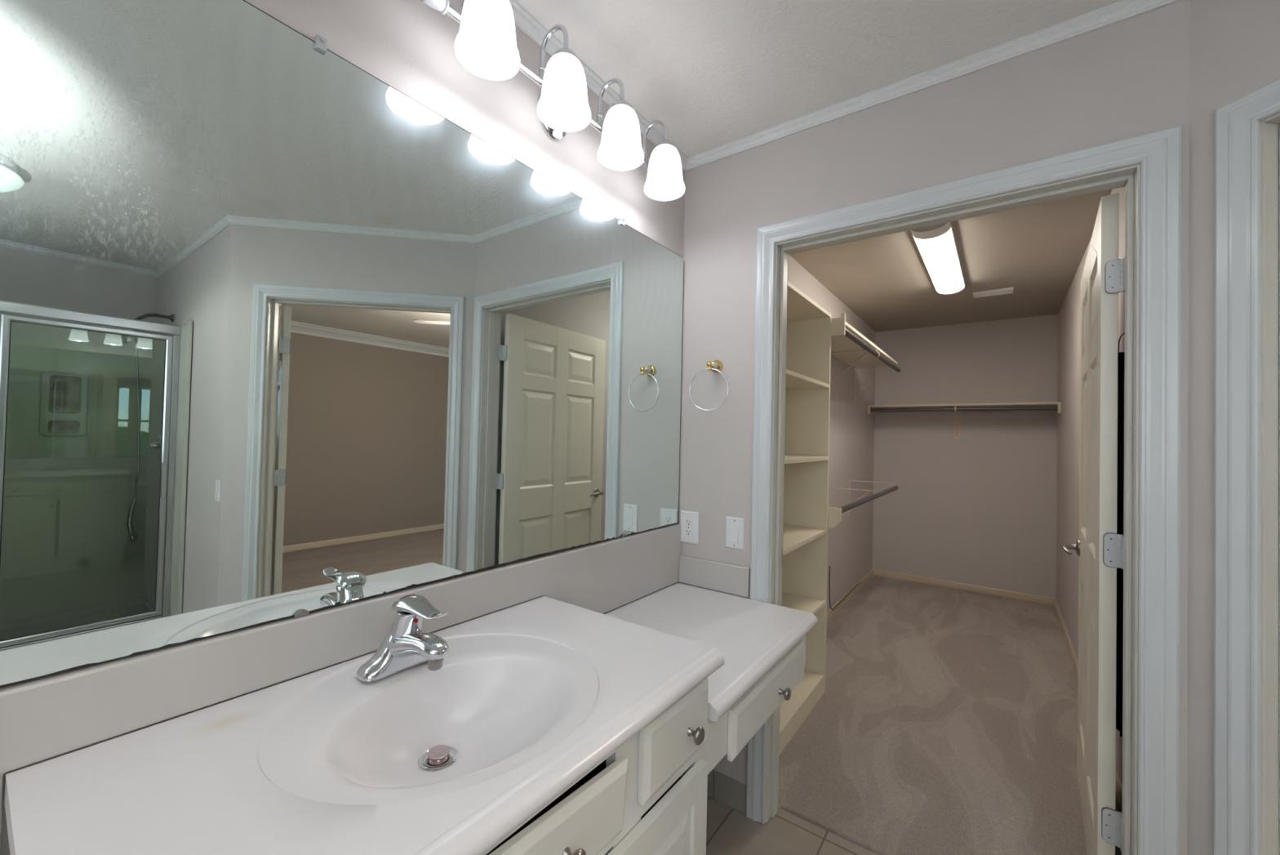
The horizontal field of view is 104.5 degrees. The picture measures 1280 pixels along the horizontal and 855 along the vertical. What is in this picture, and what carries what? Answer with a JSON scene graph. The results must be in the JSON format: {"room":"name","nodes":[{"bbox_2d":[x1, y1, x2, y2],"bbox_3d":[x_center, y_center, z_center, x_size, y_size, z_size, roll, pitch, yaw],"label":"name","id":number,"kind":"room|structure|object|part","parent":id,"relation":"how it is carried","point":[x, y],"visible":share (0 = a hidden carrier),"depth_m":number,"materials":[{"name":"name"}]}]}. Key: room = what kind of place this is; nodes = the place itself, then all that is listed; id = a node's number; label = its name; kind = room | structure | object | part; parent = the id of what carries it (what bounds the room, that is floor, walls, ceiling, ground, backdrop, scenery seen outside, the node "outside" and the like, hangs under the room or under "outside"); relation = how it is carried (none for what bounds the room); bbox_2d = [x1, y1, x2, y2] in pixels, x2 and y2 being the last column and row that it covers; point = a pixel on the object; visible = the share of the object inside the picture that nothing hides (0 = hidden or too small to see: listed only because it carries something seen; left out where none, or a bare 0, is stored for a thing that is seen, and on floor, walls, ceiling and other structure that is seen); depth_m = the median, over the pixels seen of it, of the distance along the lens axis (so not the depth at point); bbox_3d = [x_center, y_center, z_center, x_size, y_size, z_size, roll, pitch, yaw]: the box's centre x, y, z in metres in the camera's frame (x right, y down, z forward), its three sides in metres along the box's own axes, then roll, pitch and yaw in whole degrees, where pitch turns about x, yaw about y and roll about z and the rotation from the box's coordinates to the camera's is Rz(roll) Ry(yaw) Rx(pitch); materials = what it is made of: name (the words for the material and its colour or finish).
{"room":"bathroom","nodes":[
{"label":"bathroom","id":0,"kind":"room"},
{"bbox_2d":[0,0,875,854],"bbox_3d":[0.369,0.166,2.378,0.115,2.465,6.875,1,-1,36],"label":"wall","id":1,"kind":"structure","parent":0,"point":[408,46],"depth_m":1.36,"materials":[{"name":"beige paint"}]},
{"bbox_2d":[0,523,680,854],"bbox_3d":[-0.536,0.466,1.031,0.020,0.228,2.350,1,-1,36],"label":"backsplash","id":2,"kind":"structure","parent":1,"relation":"attached to","point":[44,718],"depth_m":0.86,"materials":[{"name":"stone"}]},
{"bbox_2d":[0,0,684,688],"bbox_3d":[-0.524,-0.188,1.041,0.016,1.080,2.344,1,-1,36],"label":"mirror","id":3,"kind":"object","parent":1,"relation":"attached to","point":[282,335],"visible":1,"depth_m":0.87,"materials":[{"name":"silver mirror"}]},
{"bbox_2d":[420,0,684,200],"bbox_3d":[-0.155,-0.907,1.367,0.216,0.251,0.943,1,-1,36],"label":"vanity light","id":4,"kind":"object","parent":1,"relation":"attached to","point":[486,45],"visible":1,"depth_m":1.25,"materials":[{"name":"white glass"}]},
{"bbox_3d":[-0.359,-0.980,1.095,0.103,0.125,0.020,1,-1,36],"label":"arm","id":5,"kind":"part","parent":4,"relation":"part of","materials":[{"name":"silver metal"}]},
{"bbox_3d":[-0.325,-0.862,1.066,0.135,0.143,0.135,1,-1,36],"label":"lamp shade","id":6,"kind":"part","parent":4,"relation":"part of","materials":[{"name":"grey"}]},
{"bbox_3d":[-0.325,-0.874,1.066,0.058,0.106,0.058,1,-1,36],"label":"light bulb","id":7,"kind":"part","parent":4,"relation":"part of","materials":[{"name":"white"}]},
{"bbox_3d":[-0.193,-0.904,1.393,0.021,0.021,0.787,1,-1,36],"label":"rail","id":8,"kind":"part","parent":4,"relation":"part of","materials":[{"name":"silver metal"}]},
{"bbox_3d":[-0.224,-0.974,1.280,0.103,0.125,0.020,1,-1,36],"label":"arm","id":9,"kind":"part","parent":4,"relation":"part of","materials":[{"name":"silver metal"}]},
{"bbox_3d":[-0.190,-0.856,1.251,0.135,0.143,0.135,1,-1,36],"label":"lamp shade","id":10,"kind":"part","parent":4,"relation":"part of","materials":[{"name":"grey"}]},
{"bbox_3d":[-0.190,-0.868,1.252,0.058,0.106,0.058,1,-1,36],"label":"light bulb","id":11,"kind":"part","parent":4,"relation":"part of","materials":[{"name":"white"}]},
{"bbox_3d":[-0.088,-0.967,1.466,0.103,0.125,0.020,1,-1,36],"label":"arm","id":12,"kind":"part","parent":4,"relation":"part of","materials":[{"name":"silver metal"}]},
{"bbox_3d":[-0.054,-0.850,1.437,0.135,0.143,0.135,1,-1,36],"label":"lamp shade","id":13,"kind":"part","parent":4,"relation":"part of","materials":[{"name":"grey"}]},
{"bbox_3d":[-0.054,-0.861,1.437,0.058,0.106,0.058,1,-1,36],"label":"light bulb","id":14,"kind":"part","parent":4,"relation":"part of","materials":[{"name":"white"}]},
{"bbox_3d":[0.048,-0.961,1.651,0.103,0.125,0.020,1,-1,36],"label":"arm","id":15,"kind":"part","parent":4,"relation":"part of","materials":[{"name":"silver metal"}]},
{"bbox_3d":[0.082,-0.843,1.623,0.135,0.143,0.135,1,-1,36],"label":"lamp shade","id":16,"kind":"part","parent":4,"relation":"part of","materials":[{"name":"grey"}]},
{"bbox_2d":[829,565,859,609],"bbox_3d":[1.706,1.230,4.098,0.018,0.341,0.913,1,-1,37],"label":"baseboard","id":17,"kind":"structure","parent":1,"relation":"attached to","point":[829,566],"depth_m":3.77,"materials":[{"name":"beige wood"}]},
{"bbox_2d":[827,480,898,528],"bbox_3d":[1.453,0.583,3.462,0.361,0.310,1.814,1,-1,36],"label":"clothes rod","id":18,"kind":"object","parent":1,"relation":"attached to","point":[834,513],"visible":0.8,"depth_m":2.98,"materials":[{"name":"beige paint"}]},
{"bbox_3d":[1.593,0.472,3.375,0.033,0.033,1.796,1,-1,36],"label":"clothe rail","id":19,"kind":"part","parent":18,"relation":"part of","materials":[{"name":"grey metal"}]},
{"bbox_2d":[830,312,900,401],"bbox_3d":[1.486,-0.416,3.492,0.364,0.340,1.846,1,-1,36],"label":"shelf","id":20,"kind":"object","parent":1,"relation":"attached to","point":[850,346],"visible":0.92,"depth_m":3.46,"materials":[{"name":"beige paint"}]},
{"bbox_3d":[1.624,-0.503,3.405,0.033,0.033,1.825,1,-1,36],"label":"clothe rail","id":21,"kind":"part","parent":20,"relation":"part of","materials":[{"name":"grey metal"}]},
{"bbox_2d":[826,568,1122,812],"bbox_3d":[1.853,1.409,3.121,1.424,0.055,3.624,1,-1,36],"label":"baseboard","id":22,"kind":"structure","parent":1,"relation":"attached to","point":[1037,598],"depth_m":4.33,"materials":[{"name":"beige paint"}]},
{"bbox_2d":[515,0,1121,332],"bbox_3d":[1.980,-1.082,1.135,4.165,0.060,6.900,1,-1,36],"label":"ceiling","id":23,"kind":"structure","parent":0,"point":[717,73],"depth_m":1.53,"materials":[{"name":"white paint"}]},
{"bbox_2d":[911,222,964,294],"bbox_3d":[1.819,-0.990,2.987,0.174,0.064,1.295,1,-1,36],"label":"closet light","id":24,"kind":"object","parent":23,"relation":"attached to","point":[936,243],"visible":0.91,"depth_m":2.83,"materials":[{"name":"white plastic"}]},
{"bbox_2d":[973,287,1013,297],"bbox_3d":[2.590,-0.988,3.635,0.240,0.012,0.130,1,-1,36],"label":"ceiling vent","id":25,"kind":"object","parent":23,"relation":"in","point":[1004,291],"visible":1,"depth_m":3.62,"materials":[{"name":"white plastic"}]},
{"bbox_2d":[706,574,1121,854],"bbox_3d":[1.891,1.436,1.089,4.115,0.070,6.859,1,-1,36],"label":"floor","id":26,"kind":"structure","parent":0,"point":[944,721],"depth_m":2.22,"materials":[{"name":"beige carpet"}]},
{"bbox_2d":[482,676,708,854],"bbox_3d":[-0.327,0.925,0.840,0.570,0.861,0.910,1,-1,36],"label":"vanity cabinet","id":27,"kind":"object","parent":26,"relation":"on","point":[648,796],"visible":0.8,"depth_m":0.88,"materials":[{"name":"white paint"}]},
{"bbox_2d":[4,595,724,854],"bbox_3d":[-0.318,0.544,0.843,0.554,0.170,0.925,1,-1,36],"label":"countertop","id":28,"kind":"structure","parent":27,"relation":"on","point":[526,699],"depth_m":0.72,"materials":[{"name":"stone"}]},
{"bbox_2d":[355,594,448,681],"bbox_3d":[-0.419,0.390,0.934,0.166,0.135,0.163,1,-1,36],"label":"sink faucet","id":29,"kind":"object","parent":28,"relation":"on","point":[405,644],"visible":1,"depth_m":0.92,"materials":[{"name":"silver metal"}]},
{"bbox_3d":[-0.407,0.415,0.924,0.136,0.060,0.084,1,-1,36],"label":"spout","id":30,"kind":"part","parent":29,"relation":"part of","materials":[{"name":"silver metal"}]},
{"bbox_3d":[-0.408,0.341,0.927,0.136,0.036,0.057,1,-1,36],"label":"lever handle","id":31,"kind":"part","parent":29,"relation":"part of","materials":[{"name":"silver metal"}]},
{"bbox_3d":[-0.184,0.594,0.615,0.019,0.119,0.540,3,-3,36],"label":"false drawer","id":32,"kind":"part","parent":27,"relation":"part of","materials":[{"name":"white paint"}]},
{"bbox_3d":[-0.094,0.608,0.697,0.030,0.033,0.033,3,-3,36],"label":"knob","id":33,"kind":"part","parent":27,"relation":"part of","materials":[{"name":"silver metal"}]},
{"bbox_3d":[0.009,0.974,0.885,0.019,0.545,0.410,1,-1,36],"label":"cabinet door","id":34,"kind":"part","parent":27,"relation":"part of","materials":[{"name":"white paint"}]},
{"bbox_3d":[0.074,0.602,0.969,0.019,0.136,0.236,1,-1,36],"label":"drawer","id":35,"kind":"part","parent":27,"relation":"part of","materials":[{"name":"white paint"}]},
{"bbox_3d":[0.110,0.604,0.977,0.030,0.033,0.033,1,-1,36],"label":"knob","id":36,"kind":"part","parent":27,"relation":"part of","materials":[{"name":"silver metal"}]},
{"bbox_2d":[702,635,805,773],"bbox_3d":[0.157,0.720,1.502,0.562,0.154,0.718,1,-1,36],"label":"drawer","id":37,"kind":"object","parent":27,"relation":"attached to","point":[731,733],"visible":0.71,"depth_m":1.26,"materials":[{"name":"white paint"}]},
{"bbox_2d":[605,582,817,721],"bbox_3d":[0.159,0.623,1.507,0.542,0.036,0.713,1,-1,36],"label":"countertop","id":38,"kind":"structure","parent":37,"relation":"on","point":[752,636],"depth_m":1.51,"materials":[{"name":"stone"}]},
{"bbox_3d":[0.371,0.740,1.387,0.019,0.120,0.524,1,-1,36],"label":"drawer","id":39,"kind":"part","parent":37,"relation":"part of","materials":[{"name":"white paint"}]},
{"bbox_3d":[0.409,0.749,1.397,0.030,0.033,0.033,1,-1,36],"label":"knob","id":40,"kind":"part","parent":37,"relation":"part of","materials":[{"name":"silver metal"}]},
{"bbox_2d":[779,281,831,754],"bbox_3d":[0.624,0.385,2.380,0.297,2.020,0.920,1,-1,36],"label":"closet shelves","id":41,"kind":"object","parent":26,"relation":"on","point":[808,348],"visible":0.3,"depth_m":2.68,"materials":[{"name":"beige paint"}]},
{"bbox_3d":[0.602,1.309,2.364,0.296,0.019,0.881,1,-1,36],"label":"shelf","id":42,"kind":"part","parent":41,"relation":"part of","materials":[{"name":"beige paint"}]},
{"bbox_3d":[0.612,0.917,2.370,0.297,0.019,0.881,1,-1,36],"label":"shelf","id":43,"kind":"part","parent":41,"relation":"part of","materials":[{"name":"beige paint"}]},
{"bbox_3d":[0.620,0.541,2.377,0.297,0.019,0.881,1,-1,36],"label":"shelf","id":44,"kind":"part","parent":41,"relation":"part of","materials":[{"name":"beige paint"}]},
{"bbox_3d":[0.629,0.152,2.384,0.297,0.019,0.881,1,-1,36],"label":"shelf","id":45,"kind":"part","parent":41,"relation":"part of","materials":[{"name":"beige paint"}]},
{"bbox_3d":[0.638,-0.236,2.391,0.297,0.019,0.881,1,-1,36],"label":"shelf","id":46,"kind":"part","parent":41,"relation":"part of","materials":[{"name":"beige paint"}]},
{"bbox_3d":[0.647,-0.616,2.397,0.297,0.019,0.881,1,-1,36],"label":"shelf","id":47,"kind":"part","parent":41,"relation":"part of","materials":[{"name":"beige paint"}]},
{"bbox_2d":[676,0,1189,854],"bbox_3d":[0.722,0.161,1.650,1.545,2.465,0.115,1,-1,36],"label":"wall","id":48,"kind":"structure","parent":0,"point":[1129,77],"depth_m":1.56,"materials":[{"name":"beige paint"}]},
{"bbox_2d":[680,510,698,544],"bbox_3d":[0.193,0.393,1.952,0.083,0.124,0.008,1,-1,36],"label":"power outlet","id":49,"kind":"object","parent":48,"relation":"attached to","point":[689,520],"visible":1,"depth_m":1.95,"materials":[{"name":"white plastic"}]},
{"bbox_2d":[684,528,692,535],"bbox_3d":[0.191,0.412,1.949,0.031,0.025,0.002,1,-1,36],"label":"receptacle","id":50,"kind":"object","parent":49,"relation":"attached to","point":[687,531],"depth_m":1.95,"materials":[{"name":"grey plastic"}]},
{"bbox_2d":[685,518,692,525],"bbox_3d":[0.192,0.373,1.950,0.031,0.025,0.002,1,-1,36],"label":"receptacle","id":51,"kind":"object","parent":49,"relation":"attached to","point":[688,521],"depth_m":1.95,"materials":[{"name":"grey plastic"}]},
{"bbox_2d":[688,360,728,410],"bbox_3d":[0.270,-0.161,1.876,0.161,0.200,0.070,1,-1,36],"label":"towel ring","id":52,"kind":"object","parent":48,"relation":"attached to","point":[716,366],"visible":1,"depth_m":1.87,"materials":[{"name":"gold metal"}]},
{"bbox_3d":[0.263,-0.231,1.858,0.023,0.034,0.030,1,-1,36],"label":"knob","id":53,"kind":"part","parent":52,"relation":"part of","materials":[{"name":"gold metal"}]},
{"bbox_3d":[0.278,-0.235,1.880,0.029,0.029,0.025,1,-1,36],"label":"post","id":54,"kind":"part","parent":52,"relation":"part of","materials":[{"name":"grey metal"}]},
{"bbox_2d":[679,554,750,597],"bbox_3d":[0.277,0.559,1.878,0.293,0.108,0.019,1,-1,36],"label":"side splash","id":55,"kind":"object","parent":48,"relation":"attached to","point":[729,578],"visible":1,"depth_m":1.86,"materials":[{"name":"stone"}]},
{"bbox_2d":[706,768,746,813],"bbox_3d":[0.264,1.337,1.866,0.296,0.099,0.008,1,-1,36],"label":"baseboard","id":56,"kind":"structure","parent":48,"relation":"attached to","point":[724,788],"depth_m":1.82,"materials":[{"name":"white wood"}]},
{"bbox_2d":[725,515,744,549],"bbox_3d":[0.350,0.391,1.835,0.074,0.115,0.011,1,-1,36],"label":"light switch","id":57,"kind":"object","parent":48,"relation":"attached to","point":[735,526],"visible":1,"depth_m":1.83,"materials":[{"name":"white plastic"}]},
{"bbox_2d":[508,0,1181,171],"bbox_3d":[0.894,-1.085,-0.363,3.949,0.038,3.000,1,-1,36],"label":"trim","id":58,"kind":"structure","parent":48,"relation":"attached to","point":[1122,10],"depth_m":1.47,"materials":[{"name":"white paint"}]},
{"bbox_2d":[746,124,1181,854],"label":"door","id":59,"kind":"structure","parent":48,"relation":"in","point":[1148,165],"depth_m":1.33,"materials":[{"name":"white paint"}]},
{"bbox_3d":[1.735,0.486,1.997,0.062,0.066,0.145,0,-1,39],"label":"handle","id":60,"kind":"part","parent":59,"relation":"part of","materials":[{"name":"silver metal"}]},
{"bbox_3d":[1.556,0.388,1.698,0.036,2.030,0.915,0,-1,39],"label":"panel","id":61,"kind":"part","parent":59,"relation":"part of","materials":[{"name":"beige paint"}]},
{"bbox_2d":[872,314,1057,598],"bbox_3d":[2.984,0.266,4.652,1.425,2.465,0.115,1,-1,36],"label":"wall","id":62,"kind":"structure","parent":0,"point":[979,508],"depth_m":4.54,"materials":[{"name":"beige paint"}]},
{"bbox_2d":[867,401,1061,439],"bbox_3d":[2.862,-0.049,4.481,1.423,0.314,0.319,1,-1,36],"label":"wall shelf","id":63,"kind":"object","parent":62,"relation":"attached to","point":[957,408],"visible":1,"depth_m":4.39,"materials":[{"name":"beige wood"}]},
{"bbox_3d":[2.791,-0.161,4.383,1.384,0.033,0.033,1,-1,36],"label":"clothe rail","id":64,"kind":"part","parent":63,"relation":"part of","materials":[{"name":"grey metal"}]},
{"bbox_2d":[1056,186,1125,786],"bbox_3d":[2.514,0.222,2.738,0.075,2.465,3.760,1,-1,36],"label":"wall","id":65,"kind":"structure","parent":0,"point":[1068,316],"depth_m":3.34,"materials":[{"name":"beige paint"}]},
{"bbox_2d":[1115,333,1124,736],"bbox_3d":[1.793,0.363,1.855,0.044,1.437,0.300,1,-1,36],"label":"garment","id":66,"kind":"object","parent":65,"relation":"hanging from","point":[1121,363],"visible":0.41,"depth_m":1.77,"materials":[{"name":"black fabric"}]},
{"bbox_2d":[1186,0,1279,854],"bbox_3d":[1.442,0.158,0.553,0.115,2.465,1.255,1,-1,-9],"label":"wall","id":67,"kind":"structure","parent":0,"point":[1234,45],"depth_m":1.14,"materials":[{"name":"beige paint"}]},
{"bbox_2d":[1213,77,1279,854],"bbox_3d":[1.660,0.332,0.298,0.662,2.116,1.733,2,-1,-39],"label":"door","id":68,"kind":"structure","parent":67,"relation":"in","point":[1246,551],"depth_m":1.05,"materials":[{"name":"white paint"}]}
]}

